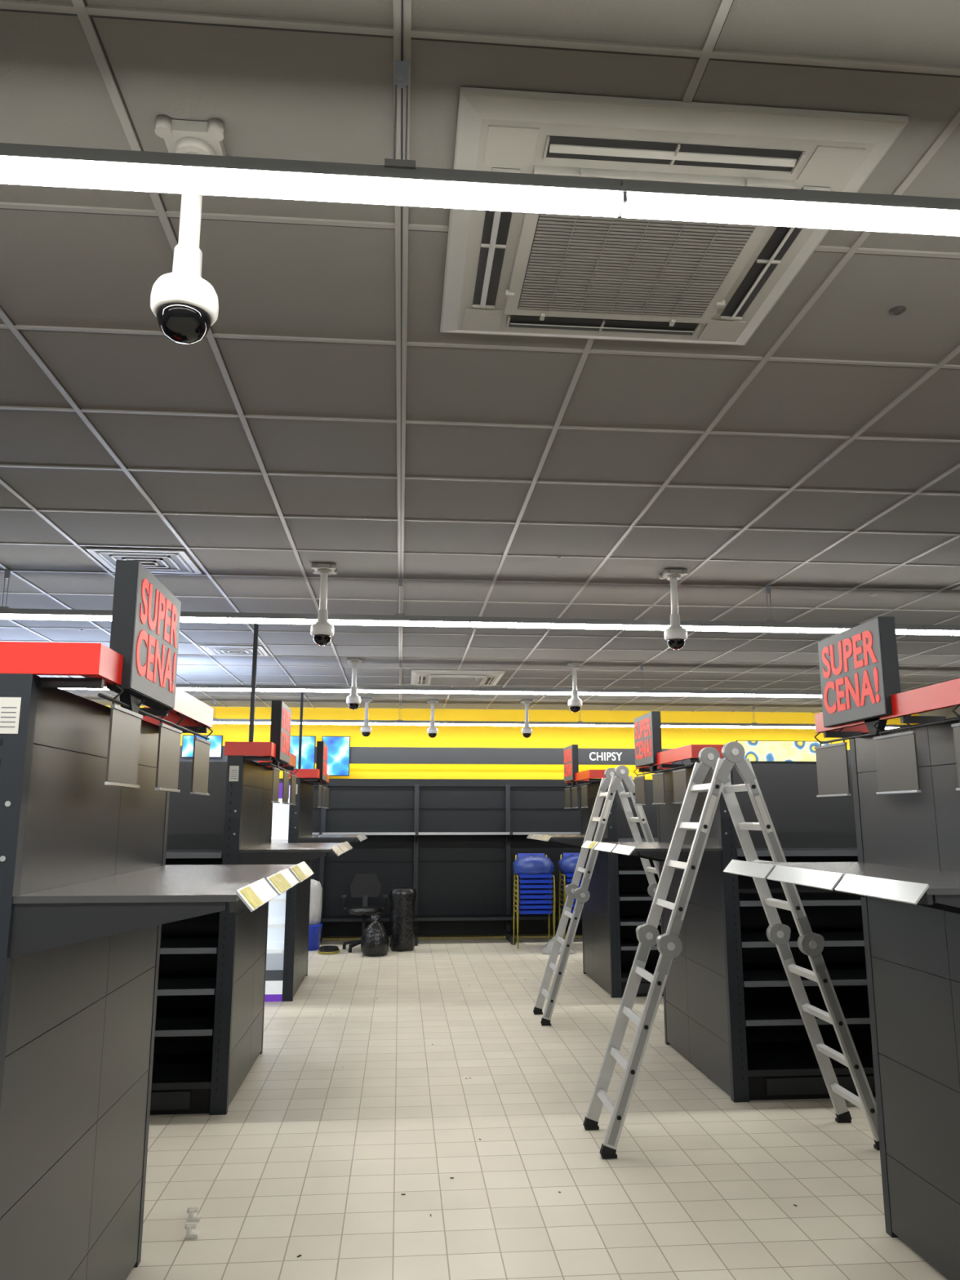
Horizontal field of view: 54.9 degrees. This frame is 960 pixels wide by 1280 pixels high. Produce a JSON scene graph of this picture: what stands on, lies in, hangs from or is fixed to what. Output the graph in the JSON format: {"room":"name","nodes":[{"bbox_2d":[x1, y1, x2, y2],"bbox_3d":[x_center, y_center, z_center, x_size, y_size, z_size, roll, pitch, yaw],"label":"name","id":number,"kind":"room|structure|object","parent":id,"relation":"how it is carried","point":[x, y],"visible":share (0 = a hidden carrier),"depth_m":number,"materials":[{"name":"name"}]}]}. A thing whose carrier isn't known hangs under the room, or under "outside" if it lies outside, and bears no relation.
{"room":"supermarket","nodes":[
{"label":"supermarket","id":0,"kind":"room"},
{"bbox_2d":[279,778,652,946],"bbox_3d":[-0.556,2.877,12.149,13.600,2.100,0.650,1,-11,-5],"label":"shelving unit","id":1,"kind":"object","parent":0,"point":[456,842],"depth_m":12.46,"materials":[{"name":"black metal"}]},
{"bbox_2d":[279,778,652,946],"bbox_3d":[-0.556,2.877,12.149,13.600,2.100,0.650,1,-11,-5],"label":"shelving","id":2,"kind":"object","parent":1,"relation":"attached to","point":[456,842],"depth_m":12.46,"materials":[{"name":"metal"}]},
{"bbox_2d":[0,0,959,711],"bbox_3d":[0.101,-0.627,4.930,14.200,0.100,16.600,1,-11,-5],"label":"ceiling","id":3,"kind":"structure","parent":0,"point":[275,94],"depth_m":3.28,"materials":[{"name":"tile"}]},
{"bbox_2d":[0,568,112,621],"bbox_3d":[-2.576,-0.269,5.663,0.659,0.311,0.052,1,-11,-5],"label":"led light","id":4,"kind":"object","parent":3,"relation":"hanging from","point":[6,612],"depth_m":5.63,"materials":[{"name":"white plastic"}]},
{"bbox_2d":[37,675,84,677],"bbox_3d":[-4.726,0.362,9.678,0.970,0.057,0.970,1,-11,-5],"label":"led light","id":5,"kind":"object","parent":3,"relation":"attached to","point":[40,676],"visible":0.06,"depth_m":9.70,"materials":[{"name":"plastic"}]},
{"bbox_2d":[85,547,202,573],"bbox_3d":[-1.974,-0.459,5.475,0.540,0.018,0.500,1,-11,-5],"label":"ceiling vent","id":6,"kind":"object","parent":3,"relation":"in","point":[156,561],"visible":0.76,"depth_m":5.39,"materials":[{"name":"plastic"}]},
{"bbox_2d":[150,115,228,344],"bbox_3d":[-0.636,-0.878,2.023,0.146,0.488,0.146,1,-11,-5],"label":"dome security camera","id":7,"kind":"object","parent":3,"relation":"hanging from","point":[184,305],"visible":0.89,"depth_m":1.99,"materials":[{"name":"plastic"}]},
{"bbox_2d":[175,684,251,691],"bbox_3d":[-2.544,0.460,8.847,0.704,0.064,0.052,1,-11,-5],"label":"led light","id":8,"kind":"object","parent":3,"relation":"hanging from","point":[211,687],"depth_m":8.83,"materials":[{"name":"white plastic"}]},
{"bbox_2d":[213,712,249,724],"bbox_3d":[-3.220,1.021,11.992,0.463,0.137,0.052,1,-11,-5],"label":"led light","id":9,"kind":"object","parent":3,"relation":"hanging from","point":[215,721],"depth_m":11.97,"materials":[{"name":"white plastic"}]},
{"bbox_2d":[199,644,269,656],"bbox_3d":[-2.228,0.101,8.411,0.540,0.018,0.500,1,-11,-5],"label":"ceiling vent","id":10,"kind":"object","parent":3,"relation":"in","point":[212,650],"visible":0.9,"depth_m":8.36,"materials":[{"name":"plastic"}]},
{"bbox_2d":[179,611,317,624],"bbox_3d":[-1.428,-0.131,5.735,0.832,0.067,0.052,1,-11,-5],"label":"led light","id":11,"kind":"object","parent":3,"relation":"hanging from","point":[185,616],"depth_m":5.72,"materials":[{"name":"white plastic"}]},
{"bbox_2d":[253,719,271,724],"bbox_3d":[-2.824,1.064,12.018,0.210,0.055,0.052,1,-11,-5],"label":"led light","id":12,"kind":"object","parent":3,"relation":"hanging from","point":[256,721],"depth_m":12.00,"materials":[{"name":"white plastic"}]},
{"bbox_2d":[255,684,351,692],"bbox_3d":[-1.697,0.474,8.917,0.908,0.064,0.052,1,-11,-5],"label":"led light","id":13,"kind":"object","parent":3,"relation":"hanging from","point":[286,688],"depth_m":8.90,"materials":[{"name":"white plastic"}]},
{"bbox_2d":[310,563,337,645],"bbox_3d":[-0.941,-0.206,5.547,0.146,0.488,0.146,1,-11,-5],"label":"dome security camera","id":14,"kind":"object","parent":3,"relation":"hanging from","point":[322,632],"visible":1,"depth_m":5.51,"materials":[{"name":"plastic"}]},
{"bbox_2d":[290,719,364,724],"bbox_3d":[-1.992,1.077,12.087,0.938,0.063,0.052,1,-11,-5],"label":"led light","id":15,"kind":"object","parent":3,"relation":"hanging from","point":[293,721],"depth_m":12.08,"materials":[{"name":"white plastic"}]},
{"bbox_2d":[346,657,362,709],"bbox_3d":[-1.207,0.425,8.857,0.146,0.488,0.146,1,-11,-5],"label":"dome security camera","id":16,"kind":"object","parent":3,"relation":"hanging from","point":[353,700],"visible":1,"depth_m":8.82,"materials":[{"name":"plastic"}]},
{"bbox_2d":[360,697,373,736],"bbox_3d":[-1.454,0.995,11.843,0.146,0.488,0.146,1,-11,-5],"label":"dome security camera","id":17,"kind":"object","parent":3,"relation":"hanging from","point":[366,730],"visible":1,"depth_m":11.81,"materials":[{"name":"plastic"}]},
{"bbox_2d":[368,702,430,725],"bbox_3d":[-1.057,0.976,12.187,0.791,0.300,0.052,1,-11,-5],"label":"led light","id":18,"kind":"object","parent":3,"relation":"hanging from","point":[399,722],"depth_m":12.15,"materials":[{"name":"white plastic"}]},
{"bbox_2d":[426,699,438,737],"bbox_3d":[-0.616,1.027,12.011,0.146,0.488,0.146,1,-11,-5],"label":"dome security camera","id":19,"kind":"object","parent":3,"relation":"hanging from","point":[432,731],"visible":1,"depth_m":11.98,"materials":[{"name":"plastic"}]},
{"bbox_2d":[410,669,505,686],"bbox_3d":[-0.263,0.433,10.050,0.970,0.057,0.970,1,-11,-5],"label":"air conditioner","id":20,"kind":"object","parent":3,"relation":"attached to","point":[419,677],"visible":1,"depth_m":9.80,"materials":[{"name":"plastic"}]},
{"bbox_2d":[355,676,572,694],"bbox_3d":[-0.147,0.453,9.055,2.109,0.157,0.052,1,-11,-5],"label":"led light","id":21,"kind":"object","parent":3,"relation":"hanging from","point":[360,689],"depth_m":9.03,"materials":[{"name":"white plastic"}]},
{"bbox_2d":[434,720,524,726],"bbox_3d":[-0.005,1.109,12.253,1.192,0.063,0.052,1,-11,-5],"label":"led light","id":22,"kind":"object","parent":3,"relation":"hanging from","point":[437,722],"depth_m":12.23,"materials":[{"name":"white plastic"}]},
{"bbox_2d":[0,0,959,713],"bbox_3d":[0.101,-0.574,4.920,14.200,0.008,16.600,1,-11,-5],"label":"grid","id":23,"kind":"object","parent":3,"relation":"attached to","point":[402,32],"visible":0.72,"depth_m":3.11,"materials":[{"name":"metal"}]},
{"bbox_2d":[0,59,959,235],"bbox_3d":[-0.029,-1.009,1.835,14.384,0.310,0.052,1,-11,-5],"label":"led light","id":24,"kind":"object","parent":3,"relation":"hanging from","point":[398,182],"visible":1,"depth_m":1.80,"materials":[{"name":"white plastic"}]},
{"bbox_2d":[328,577,670,630],"bbox_3d":[0.136,-0.224,5.888,2.169,0.307,0.052,1,-11,-5],"label":"led light","id":25,"kind":"object","parent":3,"relation":"hanging from","point":[396,620],"depth_m":5.85,"materials":[{"name":"white plastic"}]},
{"bbox_2d":[520,699,533,737],"bbox_3d":[0.608,1.028,12.015,0.146,0.488,0.146,1,-11,-5],"label":"dome security camera","id":26,"kind":"object","parent":3,"relation":"hanging from","point":[526,731],"visible":1,"depth_m":11.98,"materials":[{"name":"plastic"}]},
{"bbox_2d":[565,662,582,712],"bbox_3d":[0.931,0.469,9.084,0.146,0.488,0.146,1,-11,-5],"label":"dome security camera","id":27,"kind":"object","parent":3,"relation":"hanging from","point":[575,704],"visible":1,"depth_m":9.05,"materials":[{"name":"plastic"}]},
{"bbox_2d":[659,568,687,649],"bbox_3d":[1.196,-0.182,5.676,0.146,0.488,0.146,1,-11,-5],"label":"dome security camera","id":28,"kind":"object","parent":3,"relation":"hanging from","point":[676,636],"visible":1,"depth_m":5.64,"materials":[{"name":"plastic"}]},
{"bbox_2d":[440,86,908,345],"bbox_3d":[0.401,-1.021,2.426,0.970,0.057,0.970,1,-11,-5],"label":"air conditioner","id":29,"kind":"object","parent":3,"relation":"attached to","point":[507,273],"visible":0.81,"depth_m":2.30,"materials":[{"name":"plastic"}]},
{"bbox_2d":[577,686,822,697],"bbox_3d":[2.200,0.524,9.244,2.490,0.088,0.052,1,-11,-5],"label":"led light","id":30,"kind":"object","parent":3,"relation":"hanging from","point":[641,691],"depth_m":9.22,"materials":[{"name":"white plastic"}]},
{"bbox_2d":[680,585,860,633],"bbox_3d":[1.883,-0.197,6.034,1.200,0.309,0.052,1,-11,-5],"label":"led light","id":31,"kind":"object","parent":3,"relation":"hanging from","point":[768,625],"depth_m":6.00,"materials":[{"name":"white plastic"}]},
{"bbox_2d":[888,306,906,315],"bbox_3d":[1.250,-0.982,2.768,0.048,0.012,0.048,1,-11,-5],"label":"sprinkler cover","id":32,"kind":"object","parent":3,"relation":"attached to","point":[897,310],"visible":1,"depth_m":2.76,"materials":[{"name":"metal"}]},
{"bbox_2d":[894,624,959,635],"bbox_3d":[2.941,-0.062,6.100,0.444,0.067,0.052,1,-11,-5],"label":"led light","id":33,"kind":"object","parent":3,"relation":"hanging from","point":[918,629],"depth_m":6.08,"materials":[{"name":"white plastic"}]},
{"bbox_2d":[951,585,959,590],"bbox_3d":[3.426,-0.373,5.925,0.540,0.018,0.500,1,-11,-5],"label":"ceiling vent","id":34,"kind":"object","parent":3,"relation":"in","point":[957,588],"visible":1,"depth_m":6.12,"materials":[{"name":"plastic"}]},
{"bbox_2d":[105,705,919,937],"bbox_3d":[-0.605,2.498,12.804,14.200,3.090,0.100,1,-11,-5],"label":"wall","id":35,"kind":"structure","parent":0,"point":[380,735],"depth_m":13.03,"materials":[{"name":"yellow paint"}]},
{"bbox_2d":[181,734,222,757],"bbox_3d":[-3.761,1.441,12.516,0.530,0.300,0.041,1,-11,-5],"label":"poster","id":36,"kind":"object","parent":35,"relation":"attached to","point":[215,748],"depth_m":12.50,"materials":[{"name":"blue paper"}]},
{"bbox_2d":[285,735,315,772],"bbox_3d":[-2.441,1.580,12.604,0.380,0.540,0.041,1,-11,-5],"label":"poster","id":37,"kind":"object","parent":35,"relation":"attached to","point":[308,743],"depth_m":12.60,"materials":[{"name":"blue paper"}]},
{"bbox_2d":[322,736,350,776],"bbox_3d":[-1.972,1.587,12.643,0.380,0.540,0.041,1,-11,-5],"label":"poster","id":38,"kind":"object","parent":35,"relation":"attached to","point":[339,747],"depth_m":12.63,"materials":[{"name":"blue paper"}]},
{"bbox_2d":[179,745,850,764],"bbox_3d":[-0.595,1.611,12.849,14.160,0.230,0.145,1,-11,-5],"label":"fascia sign","id":39,"kind":"object","parent":35,"relation":"attached to","point":[358,755],"depth_m":12.84,"materials":[{"name":"plastic"}]},
{"bbox_2d":[528,707,634,727],"bbox_3d":[1.358,1.040,12.384,1.414,0.248,0.052,1,-11,-5],"label":"led light","id":40,"kind":"object","parent":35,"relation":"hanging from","point":[578,723],"depth_m":12.35,"materials":[{"name":"white plastic"}]},
{"bbox_2d":[661,722,815,728],"bbox_3d":[3.505,1.161,12.546,2.138,0.071,0.052,1,-11,-5],"label":"led light","id":41,"kind":"object","parent":35,"relation":"hanging from","point":[753,725],"depth_m":12.53,"materials":[{"name":"white plastic"}]},
{"bbox_2d":[735,740,831,762],"bbox_3d":[4.345,1.589,13.188,1.400,0.300,0.041,1,-11,-5],"label":"poster","id":42,"kind":"object","parent":35,"relation":"attached to","point":[779,751],"depth_m":13.17,"materials":[{"name":"yellow paper"}]},
{"bbox_2d":[125,935,948,1279],"bbox_3d":[0.101,2.506,4.333,14.200,0.100,16.600,1,-11,-5],"label":"floor","id":43,"kind":"structure","parent":0,"point":[313,1157],"depth_m":4.43,"materials":[{"name":"tile"}]},
{"bbox_2d":[0,560,314,1279],"bbox_3d":[-3.396,0.972,2.694,5.611,2.300,1.490,1,-11,-5],"label":"shelving unit","id":44,"kind":"object","parent":43,"relation":"on","point":[87,889],"visible":1,"depth_m":2.57,"materials":[{"name":"metal"}]},
{"bbox_2d":[184,1206,200,1239],"bbox_3d":[-1.135,2.300,3.657,0.055,0.051,0.194,3,-11,-14],"label":"clip","id":45,"kind":"object","parent":43,"relation":"on","point":[193,1220],"visible":1,"depth_m":3.59,"materials":[{"name":"white plastic"}]},
{"bbox_2d":[150,700,352,1115],"bbox_3d":[-3.659,1.554,5.742,5.611,2.300,1.380,1,-11,-5],"label":"shelving unit","id":46,"kind":"object","parent":43,"relation":"on","point":[210,1011],"visible":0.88,"depth_m":5.62,"materials":[{"name":"metal"}]},
{"bbox_2d":[248,623,258,742],"bbox_3d":[-1.728,1.365,6.860,0.030,3.089,0.030,1,-11,-5],"label":"pole","id":47,"kind":"object","parent":43,"relation":"on","point":[255,625],"visible":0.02,"depth_m":7.04,"materials":[{"name":"black metal"}]},
{"bbox_2d":[297,692,303,768],"bbox_3d":[-2.144,2.130,10.867,0.030,3.089,0.030,1,-11,-5],"label":"pole","id":48,"kind":"object","parent":43,"relation":"on","point":[302,693],"visible":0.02,"depth_m":11.05,"materials":[{"name":"black metal"}]},
{"bbox_2d":[308,879,322,951],"bbox_3d":[-2.087,3.376,11.385,0.300,0.834,0.300,1,-11,-5],"label":"plastic bucket","id":49,"kind":"object","parent":43,"relation":"on","point":[316,890],"visible":0.51,"depth_m":11.30,"materials":[{"name":"white plastic"}]},
{"bbox_2d":[264,741,367,1001],"bbox_3d":[-3.926,2.142,8.827,5.619,2.300,1.397,1,-11,-5],"label":"shelving unit","id":50,"kind":"object","parent":43,"relation":"on","point":[288,918],"visible":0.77,"depth_m":8.67,"materials":[{"name":"metal"}]},
{"bbox_2d":[317,945,339,954],"bbox_3d":[-1.798,3.683,10.994,0.264,0.069,0.264,1,-11,-5],"label":"cable coil","id":51,"kind":"object","parent":43,"relation":"on","point":[326,949],"visible":1,"depth_m":10.91,"materials":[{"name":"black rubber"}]},
{"bbox_2d":[341,874,386,952],"bbox_3d":[-1.424,3.354,11.391,0.550,0.880,0.559,1,-11,-5],"label":"office chair","id":52,"kind":"object","parent":43,"relation":"on","point":[365,886],"visible":0.77,"depth_m":11.62,"materials":[{"name":"black fabric"}]},
{"bbox_2d":[360,914,389,956],"bbox_3d":[-1.237,3.481,10.902,0.338,0.467,0.340,1,-11,-5],"label":"bag","id":53,"kind":"object","parent":43,"relation":"on","point":[375,941],"visible":1,"depth_m":10.78,"materials":[{"name":"black plastic"}]},
{"bbox_2d":[389,887,416,951],"bbox_3d":[-0.948,3.415,11.322,0.337,0.745,0.320,1,-11,-5],"label":"roll","id":54,"kind":"object","parent":43,"relation":"on","point":[402,917],"visible":1,"depth_m":11.21,"materials":[{"name":"black plastic"}]},
{"bbox_2d":[512,853,555,948],"bbox_3d":[0.675,3.248,11.551,0.528,1.121,0.565,1,-11,-5],"label":"stacked chairs","id":55,"kind":"object","parent":43,"relation":"on","point":[535,870],"visible":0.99,"depth_m":11.38,"materials":[{"name":"blue plastic"}]},
{"bbox_2d":[297,985,797,1257],"bbox_3d":[-0.110,2.832,6.319,2.048,0.003,5.668,2,-11,-9],"label":"debris","id":56,"kind":"object","parent":43,"relation":"on","point":[299,1255],"visible":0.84,"depth_m":3.98,"materials":[{"name":"metal"}]},
{"bbox_2d":[557,853,582,939],"bbox_3d":[1.256,3.277,11.699,0.533,1.121,0.564,1,-11,-5],"label":"stacked chairs","id":57,"kind":"object","parent":43,"relation":"on","point":[567,864],"visible":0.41,"depth_m":11.62,"materials":[{"name":"blue plastic"}]},
{"bbox_2d":[526,744,663,997],"bbox_3d":[3.345,2.232,9.350,5.611,2.320,1.350,1,-11,-5],"label":"shelving unit","id":58,"kind":"object","parent":43,"relation":"on","point":[620,901],"visible":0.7,"depth_m":9.02,"materials":[{"name":"metal"}]},
{"bbox_2d":[533,764,659,1026],"bbox_3d":[1.156,2.065,7.655,1.404,2.019,0.482,1,-11,-5],"label":"ladder","id":59,"kind":"object","parent":43,"relation":"on","point":[614,777],"visible":0.63,"depth_m":7.61,"materials":[{"name":"metal"}]},
{"bbox_2d":[581,711,875,1102],"bbox_3d":[3.604,1.659,6.350,5.611,2.320,1.420,1,-11,-5],"label":"shelving unit","id":60,"kind":"object","parent":43,"relation":"on","point":[731,1008],"visible":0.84,"depth_m":5.96,"materials":[{"name":"metal"}]},
{"bbox_2d":[582,741,879,1159],"bbox_3d":[1.276,1.547,4.857,1.444,1.989,0.472,1,-11,-5],"label":"ladder","id":61,"kind":"object","parent":43,"relation":"on","point":[669,946],"visible":0.98,"depth_m":4.80,"materials":[{"name":"metal"}]},
{"bbox_2d":[723,616,959,1279],"bbox_3d":[3.865,1.082,3.325,5.611,2.320,1.440,1,-11,-5],"label":"shelving unit","id":62,"kind":"object","parent":43,"relation":"on","point":[905,875],"visible":1,"depth_m":3.41,"materials":[{"name":"metal"}]},
{"bbox_2d":[884,724,908,728],"bbox_3d":[5.725,1.200,12.730,0.332,0.048,0.052,1,-11,-5],"label":"led light","id":63,"kind":"object","parent":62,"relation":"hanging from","point":[887,726],"depth_m":12.71,"materials":[{"name":"white plastic"}]},
{"bbox_2d":[919,706,959,719],"bbox_3d":[7.225,1.053,5.225,0.100,3.090,16.600,1,-11,-5],"label":"wall","id":64,"kind":"structure","parent":0,"point":[948,712],"depth_m":12.98,"materials":[{"name":"beige paint"}]}
]}

